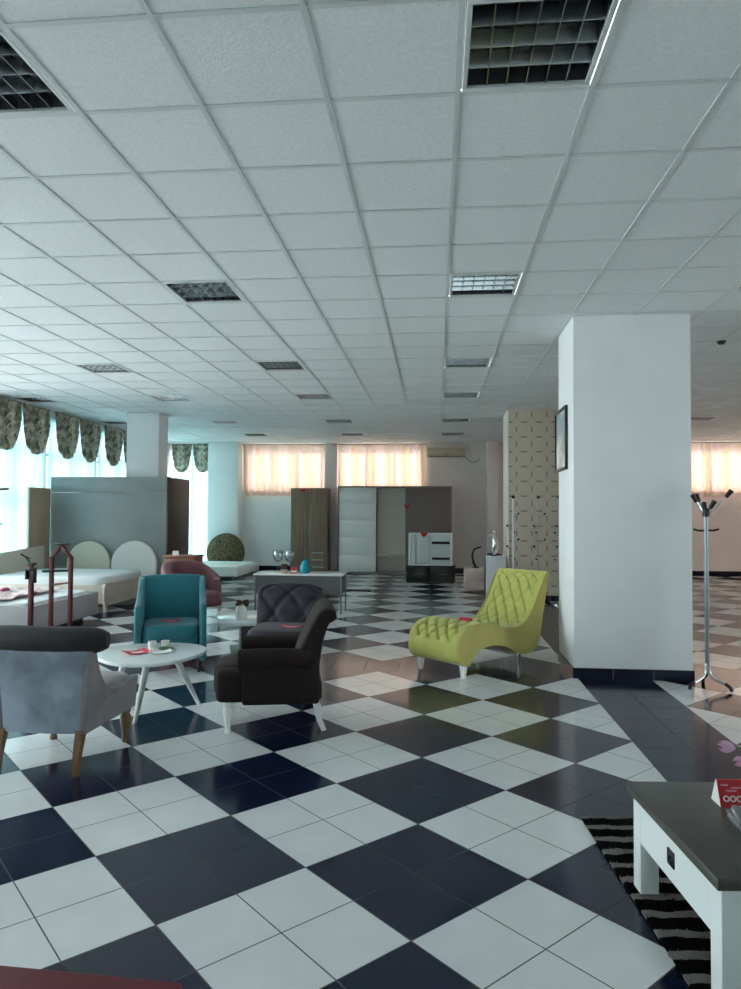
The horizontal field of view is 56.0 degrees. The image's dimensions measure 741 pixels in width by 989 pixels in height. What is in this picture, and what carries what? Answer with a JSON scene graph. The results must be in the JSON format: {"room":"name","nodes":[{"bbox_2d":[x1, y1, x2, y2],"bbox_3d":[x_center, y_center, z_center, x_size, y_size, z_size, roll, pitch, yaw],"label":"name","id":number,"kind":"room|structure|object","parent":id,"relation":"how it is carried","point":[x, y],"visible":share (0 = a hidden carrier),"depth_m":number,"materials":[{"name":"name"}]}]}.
{"room":"store","nodes":[
{"label":"store","id":0,"kind":"room"},
{"bbox_2d":[21,405,172,487],"bbox_3d":[-6.677,0.000,8.038,0.200,3.488,22.750,0,-2,5],"label":"wall","id":1,"kind":"structure","parent":0,"point":[169,455],"depth_m":19.16,"materials":[{"name":"white paint"}]},
{"bbox_2d":[0,408,45,552],"bbox_3d":[-6.156,0.148,12.054,0.056,3.345,1.894,0,-2,5],"label":"sheer curtain","id":2,"kind":"object","parent":1,"relation":"hanging from","point":[20,469],"visible":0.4,"depth_m":12.10,"materials":[{"name":"white fabric"}]},
{"bbox_2d":[46,438,48,487],"bbox_3d":[-6.116,0.216,14.008,0.054,3.200,1.850,0,-2,5],"label":"window","id":3,"kind":"structure","parent":1,"relation":"in","point":[48,438],"depth_m":13.33,"materials":[{"name":"grey"}]},
{"bbox_2d":[48,415,96,512],"bbox_3d":[-5.972,0.203,13.994,0.058,3.345,1.895,0,-2,5],"label":"sheer curtain","id":4,"kind":"object","parent":1,"relation":"hanging from","point":[77,466],"visible":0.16,"depth_m":13.67,"materials":[{"name":"white fabric"}]},
{"bbox_2d":[98,428,125,476],"bbox_3d":[-5.790,0.259,15.933,0.054,3.345,1.887,0,-2,5],"label":"sheer curtain","id":5,"kind":"object","parent":1,"relation":"hanging from","point":[104,468],"visible":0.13,"depth_m":15.39,"materials":[{"name":"white fabric"}]},
{"bbox_2d":[126,413,167,567],"bbox_3d":[-4.344,0.174,13.516,0.640,3.472,0.440,0,-2,5],"label":"column","id":6,"kind":"structure","parent":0,"point":[147,433],"depth_m":13.33,"materials":[{"name":"white paint"}]},
{"bbox_2d":[207,442,242,560],"bbox_3d":[-3.962,0.331,18.972,0.840,3.472,0.440,0,-2,5],"label":"wall","id":7,"kind":"structure","parent":0,"point":[225,459],"depth_m":18.77,"materials":[{"name":"white paint"}]},
{"bbox_2d":[0,0,740,443],"bbox_3d":[1.545,-1.710,7.315,16.300,0.001,22.750,0,-2,5],"label":"ceiling","id":8,"kind":"structure","parent":0,"point":[408,48],"depth_m":4.40,"materials":[{"name":"tile"}]},
{"bbox_2d":[0,396,21,449],"bbox_3d":[-6.030,-1.175,11.618,0.177,0.871,0.890,0,-2,5],"label":"swag valance","id":9,"kind":"object","parent":8,"relation":"hanging from","point":[10,410],"visible":1,"depth_m":11.59,"materials":[{"name":"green fabric"}]},
{"bbox_2d":[10,397,59,402],"bbox_3d":[-5.713,-1.675,11.890,0.572,0.129,0.572,0,-2,5],"label":"light","id":10,"kind":"object","parent":8,"relation":"attached to","point":[25,399],"visible":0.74,"depth_m":11.91,"materials":[{"name":"silver metal"}]},
{"bbox_2d":[21,403,50,454],"bbox_3d":[-5.946,-1.150,12.514,0.177,0.871,0.890,0,-2,5],"label":"swag valance","id":11,"kind":"object","parent":8,"relation":"hanging from","point":[36,419],"visible":1,"depth_m":12.43,"materials":[{"name":"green fabric"}]},
{"bbox_2d":[0,29,74,115],"bbox_3d":[-1.720,-1.904,3.081,0.572,0.129,0.572,0,-2,5],"label":"light","id":12,"kind":"object","parent":8,"relation":"attached to","point":[24,89],"visible":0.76,"depth_m":3.19,"materials":[{"name":"silver metal"}]},
{"bbox_2d":[54,411,78,458],"bbox_3d":[-5.848,-1.120,13.559,0.177,0.871,0.890,0,-2,5],"label":"swag valance","id":13,"kind":"object","parent":8,"relation":"hanging from","point":[67,426],"visible":1,"depth_m":13.48,"materials":[{"name":"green fabric"}]},
{"bbox_2d":[79,418,100,462],"bbox_3d":[-5.763,-1.094,14.454,0.177,0.871,0.890,0,-2,5],"label":"swag valance","id":14,"kind":"object","parent":8,"relation":"hanging from","point":[90,434],"visible":1,"depth_m":14.37,"materials":[{"name":"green fabric"}]},
{"bbox_2d":[73,364,132,372],"bbox_3d":[-3.548,-1.738,9.277,0.572,0.129,0.572,0,-2,5],"label":"light","id":15,"kind":"object","parent":8,"relation":"attached to","point":[94,368],"visible":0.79,"depth_m":9.32,"materials":[{"name":"silver metal"}]},
{"bbox_2d":[97,421,126,424],"bbox_3d":[-5.433,-1.589,14.876,0.572,0.129,0.572,0,-2,5],"label":"light","id":16,"kind":"object","parent":8,"relation":"attached to","point":[104,422],"visible":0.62,"depth_m":14.88,"materials":[{"name":"silver metal"}]},
{"bbox_2d":[103,425,122,465],"bbox_3d":[-5.665,-1.064,15.499,0.177,0.871,0.890,0,-2,5],"label":"swag valance","id":17,"kind":"object","parent":8,"relation":"hanging from","point":[113,436],"visible":1,"depth_m":15.41,"materials":[{"name":"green fabric"}]},
{"bbox_2d":[122,430,126,462],"bbox_3d":[-5.581,-1.038,16.395,0.177,0.871,0.890,0,-2,5],"label":"swag valance","id":18,"kind":"object","parent":8,"relation":"hanging from","point":[123,431],"visible":0.17,"depth_m":16.04,"materials":[{"name":"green fabric"}]},
{"bbox_2d":[150,396,192,401],"bbox_3d":[-3.324,-1.669,11.666,0.572,0.129,0.572,0,-2,5],"label":"light","id":19,"kind":"object","parent":8,"relation":"attached to","point":[161,398],"visible":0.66,"depth_m":11.77,"materials":[{"name":"silver metal"}]},
{"bbox_2d":[172,444,191,472],"bbox_3d":[-5.209,-0.999,19.137,0.586,0.794,0.189,0,-2,5],"label":"swag valance","id":20,"kind":"object","parent":8,"relation":"hanging from","point":[181,453],"visible":1,"depth_m":19.13,"materials":[{"name":"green fabric"}]},
{"bbox_2d":[193,444,207,472],"bbox_3d":[-4.612,-0.997,19.081,0.586,0.794,0.189,0,-2,5],"label":"swag valance","id":21,"kind":"object","parent":8,"relation":"hanging from","point":[200,451],"visible":0.85,"depth_m":19.06,"materials":[{"name":"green fabric"}]},
{"bbox_2d":[162,281,245,303],"bbox_3d":[-1.440,-1.818,6.067,0.572,0.129,0.572,0,-2,5],"label":"light","id":22,"kind":"object","parent":8,"relation":"attached to","point":[214,291],"visible":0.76,"depth_m":6.08,"materials":[{"name":"silver metal"}]},
{"bbox_2d":[208,420,241,423],"bbox_3d":[-3.044,-1.583,14.651,0.572,0.129,0.572,0,-2,5],"label":"light","id":23,"kind":"object","parent":8,"relation":"attached to","point":[213,421],"visible":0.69,"depth_m":14.67,"materials":[{"name":"silver metal"}]},
{"bbox_2d":[242,434,267,436],"bbox_3d":[-2.819,-1.514,17.040,0.572,0.129,0.572,0,-2,5],"label":"light","id":24,"kind":"object","parent":8,"relation":"attached to","point":[247,435],"visible":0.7,"depth_m":17.17,"materials":[{"name":"silver metal"}]},
{"bbox_2d":[255,361,305,370],"bbox_3d":[-1.159,-1.732,9.053,0.572,0.129,0.572,0,-2,5],"label":"light","id":25,"kind":"object","parent":8,"relation":"attached to","point":[266,365],"visible":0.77,"depth_m":9.08,"materials":[{"name":"silver metal"}]},
{"bbox_2d":[293,394,332,399],"bbox_3d":[-0.935,-1.663,11.441,0.572,0.129,0.572,0,-2,5],"label":"light","id":26,"kind":"object","parent":8,"relation":"attached to","point":[299,396],"visible":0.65,"depth_m":11.46,"materials":[{"name":"silver metal"}]},
{"bbox_2d":[324,419,353,422],"bbox_3d":[-0.654,-1.577,14.427,0.572,0.129,0.572,0,-2,5],"label":"light","id":27,"kind":"object","parent":8,"relation":"attached to","point":[336,420],"visible":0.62,"depth_m":14.52,"materials":[{"name":"silver metal"}]},
{"bbox_2d":[340,433,364,435],"bbox_3d":[-0.430,-1.509,16.815,0.572,0.129,0.572,0,-2,5],"label":"light","id":28,"kind":"object","parent":8,"relation":"attached to","point":[342,434],"visible":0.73,"depth_m":16.93,"materials":[{"name":"silver metal"}]},
{"bbox_2d":[0,0,740,443],"bbox_3d":[1.545,-1.710,7.315,16.300,0.012,22.750,0,-2,5],"label":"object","id":29,"kind":"structure","parent":8,"relation":"attached to","point":[303,6],"depth_m":4.61,"materials":[{"name":"silver metal"}]},
{"bbox_2d":[441,418,469,421],"bbox_3d":[1.735,-1.572,14.202,0.572,0.129,0.572,0,-2,5],"label":"light","id":30,"kind":"object","parent":8,"relation":"attached to","point":[463,419],"visible":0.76,"depth_m":14.31,"materials":[{"name":"silver metal"}]},
{"bbox_2d":[443,392,478,398],"bbox_3d":[1.455,-1.658,11.216,0.572,0.129,0.572,0,-2,5],"label":"light","id":31,"kind":"object","parent":8,"relation":"attached to","point":[449,395],"visible":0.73,"depth_m":11.30,"materials":[{"name":"silver metal"}]},
{"bbox_2d":[445,358,491,367],"bbox_3d":[1.230,-1.727,8.828,0.572,0.129,0.572,0,-2,5],"label":"light","id":32,"kind":"object","parent":8,"relation":"attached to","point":[449,362],"visible":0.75,"depth_m":8.84,"materials":[{"name":"silver metal"}]},
{"bbox_2d":[449,273,521,296],"bbox_3d":[0.950,-1.813,5.842,0.572,0.129,0.572,0,-2,5],"label":"light","id":33,"kind":"object","parent":8,"relation":"attached to","point":[473,285],"visible":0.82,"depth_m":5.86,"materials":[{"name":"silver metal"}]},
{"bbox_2d":[461,0,618,91],"bbox_3d":[0.669,-1.899,2.857,0.572,0.129,0.572,0,-2,5],"label":"light","id":34,"kind":"object","parent":8,"relation":"attached to","point":[509,44],"visible":0.98,"depth_m":2.86,"materials":[{"name":"silver metal"}]},
{"bbox_2d":[691,416,720,420],"bbox_3d":[6.514,-1.561,13.753,0.572,0.129,0.572,0,-2,5],"label":"light","id":35,"kind":"object","parent":8,"relation":"attached to","point":[692,418],"visible":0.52,"depth_m":13.86,"materials":[{"name":"silver metal"}]},
{"bbox_2d":[0,570,740,988],"bbox_3d":[1.528,1.822,7.215,16.500,0.120,22.950,0,-2,5],"label":"floor","id":36,"kind":"structure","parent":0,"point":[433,835],"depth_m":3.62,"materials":[{"name":"tile"}]},
{"bbox_2d":[20,553,36,625],"bbox_3d":[-3.809,1.206,7.809,0.262,1.092,0.262,2,-2,-40],"label":"stand","id":37,"kind":"object","parent":36,"relation":"on","point":[30,572],"visible":0.71,"depth_m":7.79,"materials":[{"name":"red wood"}]},
{"bbox_2d":[26,487,50,568],"bbox_3d":[-6.013,0.877,12.610,0.040,2.000,0.695,0,-2,5],"label":"board","id":38,"kind":"object","parent":36,"relation":"on","point":[38,499],"visible":0.6,"depth_m":12.61,"materials":[{"name":"beige wood"}]},
{"bbox_2d":[0,589,97,625],"bbox_3d":[-5.045,1.571,9.412,2.000,0.440,1.680,0,-2,5],"label":"bed","id":39,"kind":"object","parent":36,"relation":"on","point":[14,611],"visible":0.69,"depth_m":9.06,"materials":[{"name":"white fabric"}]},
{"bbox_2d":[0,586,60,599],"bbox_3d":[-5.081,1.295,9.287,1.256,0.084,1.356,0,-2,5],"label":"throw blanket","id":40,"kind":"object","parent":39,"relation":"on","point":[8,592],"visible":0.86,"depth_m":9.42,"materials":[{"name":"white fabric"}]},
{"bbox_2d":[42,543,73,625],"bbox_3d":[-3.511,1.152,7.823,0.351,1.203,0.460,0,-2,5],"label":"stand","id":41,"kind":"object","parent":36,"relation":"on","point":[51,570],"visible":0.62,"depth_m":7.82,"materials":[{"name":"red wood"}]},
{"bbox_2d":[0,625,137,776],"bbox_3d":[-1.943,1.235,4.466,0.788,0.867,0.723,0,-2,5],"label":"velvet chair","id":42,"kind":"object","parent":36,"relation":"on","point":[52,682],"visible":1,"depth_m":4.15,"materials":[{"name":"grey fabric"}]},
{"bbox_2d":[101,671,128,686],"bbox_3d":[-1.937,1.281,4.531,0.580,0.175,0.590,0,-2,5],"label":"seat cushion","id":43,"kind":"object","parent":42,"relation":"on","point":[111,678],"depth_m":4.59,"materials":[{"name":"grey fabric"}]},
{"bbox_2d":[0,545,145,611],"bbox_3d":[-5.038,1.377,11.718,2.020,0.960,1.640,0,-2,5],"label":"double bed","id":44,"kind":"object","parent":36,"relation":"on","point":[113,586],"visible":0.62,"depth_m":11.34,"materials":[{"name":"white fabric"}]},
{"bbox_2d":[66,541,110,568],"bbox_3d":[-5.196,1.372,12.823,0.836,1.026,0.149,0,-2,5],"label":"headboard","id":45,"kind":"object","parent":36,"relation":"on","point":[87,554],"visible":0.45,"depth_m":12.81,"materials":[{"name":"beige leather"}]},
{"bbox_2d":[0,965,181,988],"bbox_3d":[-1.030,1.387,1.563,1.100,0.405,0.420,0,-2,7],"label":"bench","id":46,"kind":"object","parent":36,"relation":"on","point":[11,977],"visible":1,"depth_m":1.70,"materials":[{"name":"fabric"}]},
{"bbox_2d":[50,477,189,573],"bbox_3d":[-4.800,0.798,13.440,2.270,2.216,1.100,0,-2,5],"label":"wardrobe","id":47,"kind":"object","parent":36,"relation":"on","point":[111,512],"visible":0.58,"depth_m":12.92,"materials":[{"name":"grey wood"}]},
{"bbox_2d":[111,541,156,575],"bbox_3d":[-4.330,1.365,12.743,0.870,1.044,0.150,0,-2,5],"label":"headboard","id":48,"kind":"object","parent":36,"relation":"on","point":[136,555],"visible":0.54,"depth_m":12.73,"materials":[{"name":"white fabric"}]},
{"bbox_2d":[97,643,206,723],"bbox_3d":[-1.689,1.446,5.257,0.827,0.507,0.816,0,-2,5],"label":"round table","id":49,"kind":"object","parent":36,"relation":"on","point":[181,652],"visible":0.82,"depth_m":5.14,"materials":[{"name":"white wood"}]},
{"bbox_2d":[121,648,150,653],"bbox_3d":[-1.760,1.180,5.236,0.180,0.015,0.160,2,-2,-38],"label":"leaflet","id":50,"kind":"object","parent":49,"relation":"on","point":[142,650],"visible":1,"depth_m":5.24,"materials":[{"name":"red"}]},
{"bbox_2d":[148,640,155,647],"bbox_3d":[-1.710,1.173,5.452,0.066,0.050,0.066,0,-2,5],"label":"cup","id":51,"kind":"object","parent":49,"relation":"on","point":[151,644],"visible":1,"depth_m":5.43,"materials":[{"name":"white ceramic"}]},
{"bbox_2d":[149,648,171,653],"bbox_3d":[-1.579,1.181,5.239,0.160,0.015,0.110,1,-2,-23],"label":"paper","id":52,"kind":"object","parent":49,"relation":"on","point":[167,650],"visible":1,"depth_m":5.22,"materials":[{"name":"white paper"}]},
{"bbox_2d":[134,574,206,674],"bbox_3d":[-2.013,1.285,7.045,0.674,0.909,0.731,1,-2,-15],"label":"armchair","id":53,"kind":"object","parent":36,"relation":"on","point":[160,597],"visible":0.94,"depth_m":7.19,"materials":[{"name":"fabric"}]},
{"bbox_2d":[142,617,198,640],"bbox_3d":[-1.997,1.345,6.983,0.540,0.165,0.605,1,-2,-15],"label":"seat cushion","id":54,"kind":"object","parent":53,"relation":"on","point":[153,628],"depth_m":6.73,"materials":[{"name":"teal fabric"}]},
{"bbox_2d":[162,554,203,562],"bbox_3d":[-3.099,1.431,11.512,0.560,0.860,0.464,0,-2,5],"label":"table","id":55,"kind":"object","parent":36,"relation":"on","point":[197,557],"visible":0.25,"depth_m":11.34,"materials":[{"name":"brown wood"}]},
{"bbox_2d":[161,560,221,610],"bbox_3d":[-2.532,1.380,9.803,0.755,0.870,0.853,-1,-2,37],"label":"tub chair","id":56,"kind":"object","parent":36,"relation":"on","point":[213,581],"visible":0.3,"depth_m":9.96,"materials":[{"name":"fabric"}]},
{"bbox_2d":[161,560,221,592],"bbox_3d":[-2.557,1.256,9.827,0.688,0.620,0.853,-1,-2,37],"label":"backrest","id":57,"kind":"object","parent":56,"relation":"in","point":[213,581],"depth_m":10.02,"materials":[{"name":"fabric"}]},
{"bbox_2d":[206,589,220,603],"bbox_3d":[-2.486,1.439,9.767,0.640,0.190,0.600,-1,-2,37],"label":"seat cushion","id":58,"kind":"object","parent":56,"relation":"on","point":[213,596],"depth_m":9.68,"materials":[{"name":"fabric"}]},
{"bbox_2d":[207,533,244,560],"bbox_3d":[-3.851,1.539,18.482,1.030,1.025,0.178,0,-2,5],"label":"headboard","id":59,"kind":"object","parent":36,"relation":"on","point":[225,546],"visible":0.9,"depth_m":18.45,"materials":[{"name":"fabric"}]},
{"bbox_2d":[203,561,258,579],"bbox_3d":[-3.928,1.870,17.297,1.850,0.300,2.000,0,-2,5],"label":"bed","id":60,"kind":"object","parent":36,"relation":"on","point":[233,569],"visible":0.43,"depth_m":17.27,"materials":[{"name":"white"}]},
{"bbox_2d":[217,610,256,654],"bbox_3d":[-1.222,1.548,7.657,0.900,0.425,0.920,1,-2,-14],"label":"side table","id":61,"kind":"object","parent":36,"relation":"on","point":[225,618],"visible":0.35,"depth_m":7.52,"materials":[{"name":"white"}]},
{"bbox_2d":[235,599,248,619],"bbox_3d":[-1.365,1.222,7.408,0.155,0.212,0.130,0,-2,5],"label":"vase","id":62,"kind":"object","parent":61,"relation":"on","point":[241,611],"visible":1,"depth_m":7.37,"materials":[{"name":"white ceramic"}]},
{"bbox_2d":[214,598,336,733],"bbox_3d":[-0.704,1.254,5.176,0.875,0.893,0.718,0,-2,-6],"label":"armchair","id":63,"kind":"object","parent":36,"relation":"on","point":[270,669],"visible":1,"depth_m":4.87,"materials":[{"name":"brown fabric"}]},
{"bbox_2d":[214,654,237,691],"bbox_3d":[-0.816,1.332,5.162,0.650,0.240,0.470,0,-2,-6],"label":"seat cushion","id":64,"kind":"object","parent":63,"relation":"on","point":[228,662],"depth_m":4.98,"materials":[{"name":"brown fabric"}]},
{"bbox_2d":[247,583,322,634],"bbox_3d":[-0.811,1.298,6.570,0.640,0.868,0.680,0,-2,3],"label":"tufted chair","id":65,"kind":"object","parent":36,"relation":"on","point":[278,604],"visible":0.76,"depth_m":6.78,"materials":[{"name":"fabric"}]},
{"bbox_2d":[247,622,304,634],"bbox_3d":[-0.815,1.343,6.509,0.600,0.235,0.560,0,-2,3],"label":"seat cushion","id":66,"kind":"object","parent":65,"relation":"on","point":[261,628],"depth_m":6.35,"materials":[{"name":"fabric"}]},
{"bbox_2d":[253,571,347,613],"bbox_3d":[-1.105,1.555,11.142,1.420,0.610,0.620,0,-2,5],"label":"table","id":67,"kind":"object","parent":36,"relation":"on","point":[332,582],"visible":0.78,"depth_m":10.87,"materials":[{"name":"white wood"}]},
{"bbox_2d":[273,550,282,571],"bbox_3d":[-1.490,1.075,11.212,0.164,0.350,0.164,0,-2,5],"label":"glass goblet","id":68,"kind":"object","parent":67,"relation":"on","point":[277,561],"visible":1,"depth_m":11.20,"materials":[{"name":"glass"}]},
{"bbox_2d":[273,550,282,561],"bbox_3d":[-1.489,0.995,11.214,0.164,0.190,0.164,0,-2,5],"label":"bowl","id":69,"kind":"object","parent":68,"relation":"on","point":[274,550],"depth_m":11.18,"materials":[{"name":"clear glass"}]},
{"bbox_2d":[280,564,288,573],"bbox_3d":[-1.357,1.169,11.009,0.133,0.151,0.134,0,-2,5],"label":"posy","id":70,"kind":"object","parent":67,"relation":"on","point":[284,570],"visible":1,"depth_m":10.96,"materials":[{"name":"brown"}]},
{"bbox_2d":[285,550,294,572],"bbox_3d":[-1.300,1.075,11.194,0.164,0.350,0.164,0,-2,5],"label":"glass goblet","id":71,"kind":"object","parent":67,"relation":"on","point":[291,560],"visible":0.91,"depth_m":11.16,"materials":[{"name":"glass"}]},
{"bbox_2d":[285,550,294,561],"bbox_3d":[-1.300,0.995,11.197,0.164,0.190,0.164,0,-2,5],"label":"bowl","id":72,"kind":"object","parent":71,"relation":"on","point":[291,560],"depth_m":11.17,"materials":[{"name":"clear glass"}]},
{"bbox_2d":[300,559,309,573],"bbox_3d":[-1.036,1.134,11.017,0.170,0.225,0.170,0,-2,5],"label":"vase","id":73,"kind":"object","parent":67,"relation":"on","point":[304,567],"visible":1,"depth_m":10.96,"materials":[{"name":"teal ceramic"}]},
{"bbox_2d":[290,488,330,570],"bbox_3d":[-1.595,0.951,18.526,0.980,2.230,0.529,0,-2,5],"label":"wardrobe","id":74,"kind":"object","parent":36,"relation":"on","point":[310,509],"visible":0.84,"depth_m":18.30,"materials":[{"name":"brown wood"}]},
{"bbox_2d":[337,486,451,573],"bbox_3d":[0.639,0.929,18.306,2.970,2.285,0.470,0,-2,5],"label":"wardrobe","id":75,"kind":"object","parent":36,"relation":"on","point":[374,522],"visible":0.78,"depth_m":18.20,"materials":[{"name":"grey wood"}]},
{"bbox_2d":[406,564,455,583],"bbox_3d":[1.369,1.809,15.885,1.120,0.395,0.442,0,-2,5],"label":"dresser","id":76,"kind":"object","parent":36,"relation":"on","point":[414,573],"visible":1,"depth_m":15.68,"materials":[{"name":"black wood"}]},
{"bbox_2d":[408,533,452,565],"bbox_3d":[1.373,1.245,15.922,1.000,0.735,0.300,0,-2,5],"label":"display cabinet","id":77,"kind":"object","parent":76,"relation":"on","point":[434,549],"visible":1,"depth_m":15.78,"materials":[{"name":"white paint"}]},
{"bbox_2d":[464,567,484,590],"bbox_3d":[2.172,1.735,14.276,0.500,0.460,0.420,0,-2,5],"label":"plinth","id":78,"kind":"object","parent":36,"relation":"on","point":[473,577],"visible":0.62,"depth_m":14.08,"materials":[{"name":"beige"}]},
{"bbox_2d":[471,546,480,567],"bbox_3d":[2.172,1.282,14.279,0.151,0.446,0.161,2,-2,-42],"label":"ornament","id":79,"kind":"object","parent":78,"relation":"on","point":[474,549],"visible":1,"depth_m":14.27,"materials":[{"name":"black"}]},
{"bbox_2d":[408,568,548,678],"bbox_3d":[1.153,1.288,7.236,1.525,0.945,0.648,2,-2,-43],"label":"chaise longue","id":80,"kind":"object","parent":36,"relation":"on","point":[509,619],"visible":0.99,"depth_m":7.15,"materials":[{"name":"fabric"}]},
{"bbox_2d":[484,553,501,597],"bbox_3d":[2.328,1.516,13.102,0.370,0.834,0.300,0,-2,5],"label":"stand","id":81,"kind":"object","parent":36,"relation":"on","point":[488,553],"visible":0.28,"depth_m":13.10,"materials":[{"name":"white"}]},
{"bbox_2d":[486,555,505,594],"bbox_3d":[2.280,1.521,12.699,0.330,0.800,0.350,0,-2,5],"label":"plinth","id":82,"kind":"object","parent":36,"relation":"on","point":[493,563],"visible":0.47,"depth_m":12.54,"materials":[{"name":"grey"}]},
{"bbox_2d":[488,530,499,555],"bbox_3d":[2.251,0.880,12.722,0.199,0.481,0.120,1,-2,-21],"label":"statuette","id":83,"kind":"object","parent":82,"relation":"on","point":[495,542],"visible":1,"depth_m":12.70,"materials":[{"name":"silver"}]},
{"bbox_2d":[506,495,518,568],"bbox_3d":[2.502,0.960,12.217,0.280,1.897,0.280,0,-2,5],"label":"stand","id":84,"kind":"object","parent":36,"relation":"on","point":[512,496],"visible":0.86,"depth_m":12.21,"materials":[{"name":"silver metal"}]},
{"bbox_2d":[533,495,546,604],"bbox_3d":[2.935,0.961,12.176,0.280,1.897,0.280,0,-2,5],"label":"stand","id":85,"kind":"object","parent":36,"relation":"on","point":[538,496],"visible":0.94,"depth_m":12.17,"materials":[{"name":"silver metal"}]},
{"bbox_2d":[580,814,710,988],"bbox_3d":[1.991,1.613,2.300,1.914,0.023,2.517,0,-2,1],"label":"striped rug","id":86,"kind":"object","parent":36,"relation":"on","point":[686,939],"visible":0.44,"depth_m":2.71,"materials":[{"name":"black fabric"}]},
{"bbox_2d":[626,781,740,988],"bbox_3d":[1.643,1.403,2.521,1.150,0.417,0.785,0,-2,0],"label":"coffee table","id":87,"kind":"object","parent":86,"relation":"on","point":[679,830],"visible":1,"depth_m":2.44,"materials":[{"name":"white paint"}]},
{"bbox_2d":[711,779,740,807],"bbox_3d":[1.461,1.153,2.700,0.240,0.092,0.086,0,-2,3],"label":"tent card","id":88,"kind":"object","parent":87,"relation":"on","point":[726,793],"visible":1,"depth_m":2.69,"materials":[{"name":"red"}]},
{"bbox_2d":[717,740,740,766],"bbox_3d":[1.562,1.062,2.772,0.327,0.279,0.141,0,-2,5],"label":"flowers","id":89,"kind":"object","parent":87,"relation":"on","point":[727,747],"visible":1,"depth_m":2.79,"materials":[{"name":"pink plant"}]},
{"bbox_2d":[725,805,740,830],"bbox_3d":[1.366,1.161,2.436,0.229,0.060,0.229,0,-2,5],"label":"glass bowl","id":90,"kind":"object","parent":87,"relation":"on","point":[734,813],"visible":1,"depth_m":2.49,"materials":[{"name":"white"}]},
{"bbox_2d":[688,489,733,691],"bbox_3d":[3.083,0.848,6.277,0.343,1.798,0.394,-1,-2,39],"label":"coat stand","id":91,"kind":"object","parent":36,"relation":"on","point":[702,506],"visible":1,"depth_m":6.29,"materials":[{"name":"silver metal"}]},
{"bbox_2d":[192,441,740,570],"bbox_3d":[2.610,0.347,18.686,16.700,3.488,0.200,0,-2,5],"label":"wall","id":92,"kind":"structure","parent":0,"point":[467,479],"depth_m":18.59,"materials":[{"name":"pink paint"}]},
{"bbox_2d":[176,447,207,560],"bbox_3d":[-4.873,0.357,19.210,1.062,3.345,0.056,0,-2,5],"label":"sheer curtain","id":93,"kind":"object","parent":92,"relation":"hanging from","point":[198,490],"visible":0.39,"depth_m":19.19,"materials":[{"name":"white fabric"}]},
{"bbox_2d":[243,444,323,495],"bbox_3d":[-2.371,-0.658,18.994,2.260,1.426,0.126,0,-2,5],"label":"curtain","id":94,"kind":"object","parent":92,"relation":"hanging from","point":[268,469],"visible":0.9,"depth_m":19.00,"materials":[{"name":"fabric"}]},
{"bbox_2d":[324,443,337,570],"bbox_3d":[-1.071,0.344,18.856,0.340,3.468,0.150,0,-2,5],"label":"trim","id":95,"kind":"structure","parent":92,"relation":"attached to","point":[331,449],"depth_m":18.79,"materials":[{"name":"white paint"}]},
{"bbox_2d":[338,443,426,485],"bbox_3d":[0.312,-0.652,18.741,2.390,1.426,0.124,0,-2,5],"label":"curtain","id":96,"kind":"object","parent":92,"relation":"hanging from","point":[359,464],"visible":0.81,"depth_m":18.74,"materials":[{"name":"fabric"}]},
{"bbox_2d":[427,448,478,462],"bbox_3d":[2.200,-1.045,18.561,1.380,0.398,0.202,0,-2,5],"label":"air conditioner","id":97,"kind":"object","parent":92,"relation":"attached to","point":[431,452],"visible":1,"depth_m":18.49,"materials":[{"name":"beige plastic"}]},
{"bbox_2d":[486,441,497,553],"bbox_3d":[3.204,0.350,18.328,0.290,3.468,0.400,0,-2,5],"label":"trim","id":98,"kind":"structure","parent":92,"relation":"attached to","point":[491,446],"depth_m":18.14,"materials":[{"name":"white paint"}]},
{"bbox_2d":[259,566,740,575],"bbox_3d":[3.587,2.025,18.438,14.300,0.130,0.016,0,-2,5],"label":"baseboard","id":99,"kind":"structure","parent":92,"relation":"attached to","point":[274,568],"depth_m":17.97,"materials":[{"name":"black tile"}]},
{"bbox_2d":[691,442,740,497],"bbox_3d":[9.208,-0.631,17.906,2.860,1.426,0.127,0,-2,5],"label":"curtain","id":100,"kind":"object","parent":92,"relation":"hanging from","point":[715,466],"visible":0.74,"depth_m":17.93,"materials":[{"name":"fabric"}]},
{"bbox_2d":[509,409,558,600],"bbox_3d":[3.104,0.198,13.017,1.095,3.472,0.800,0,-2,5],"label":"column","id":101,"kind":"structure","parent":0,"point":[532,473],"depth_m":12.64,"materials":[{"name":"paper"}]},
{"bbox_2d":[503,410,508,567],"bbox_3d":[2.543,0.198,13.067,0.029,3.468,0.815,0,-2,5],"label":"trim","id":102,"kind":"structure","parent":101,"relation":"attached to","point":[506,415],"depth_m":12.87,"materials":[{"name":"beige paint"}]},
{"bbox_2d":[545,596,558,600],"bbox_3d":[3.095,1.883,12.962,1.119,0.100,0.810,0,-2,5],"label":"baseboard","id":103,"kind":"structure","parent":101,"relation":"attached to","point":[553,598],"depth_m":12.54,"materials":[{"name":"black tile"}]},
{"bbox_2d":[558,314,692,670],"bbox_3d":[2.526,0.025,7.022,1.091,3.472,0.803,0,-2,5],"label":"column","id":104,"kind":"structure","parent":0,"point":[625,501],"depth_m":6.63,"materials":[{"name":"white paint"}]},
{"bbox_2d":[555,405,567,472],"bbox_3d":[1.988,-0.568,7.265,0.027,0.645,0.620,0,-2,5],"label":"picture frame","id":105,"kind":"object","parent":104,"relation":"attached to","point":[561,416],"visible":1,"depth_m":7.24,"materials":[{"name":"black"}]},
{"bbox_2d":[556,409,564,468],"bbox_3d":[1.993,-0.568,7.265,0.010,0.585,0.550,0,-2,5],"label":"print","id":106,"kind":"object","parent":105,"relation":"attached to","point":[560,414],"depth_m":7.30},
{"bbox_2d":[558,651,694,681],"bbox_3d":[2.517,1.710,6.968,1.115,0.100,0.813,0,-2,5],"label":"baseboard","id":107,"kind":"structure","parent":104,"relation":"attached to","point":[576,673],"depth_m":6.57,"materials":[{"name":"black tile"}]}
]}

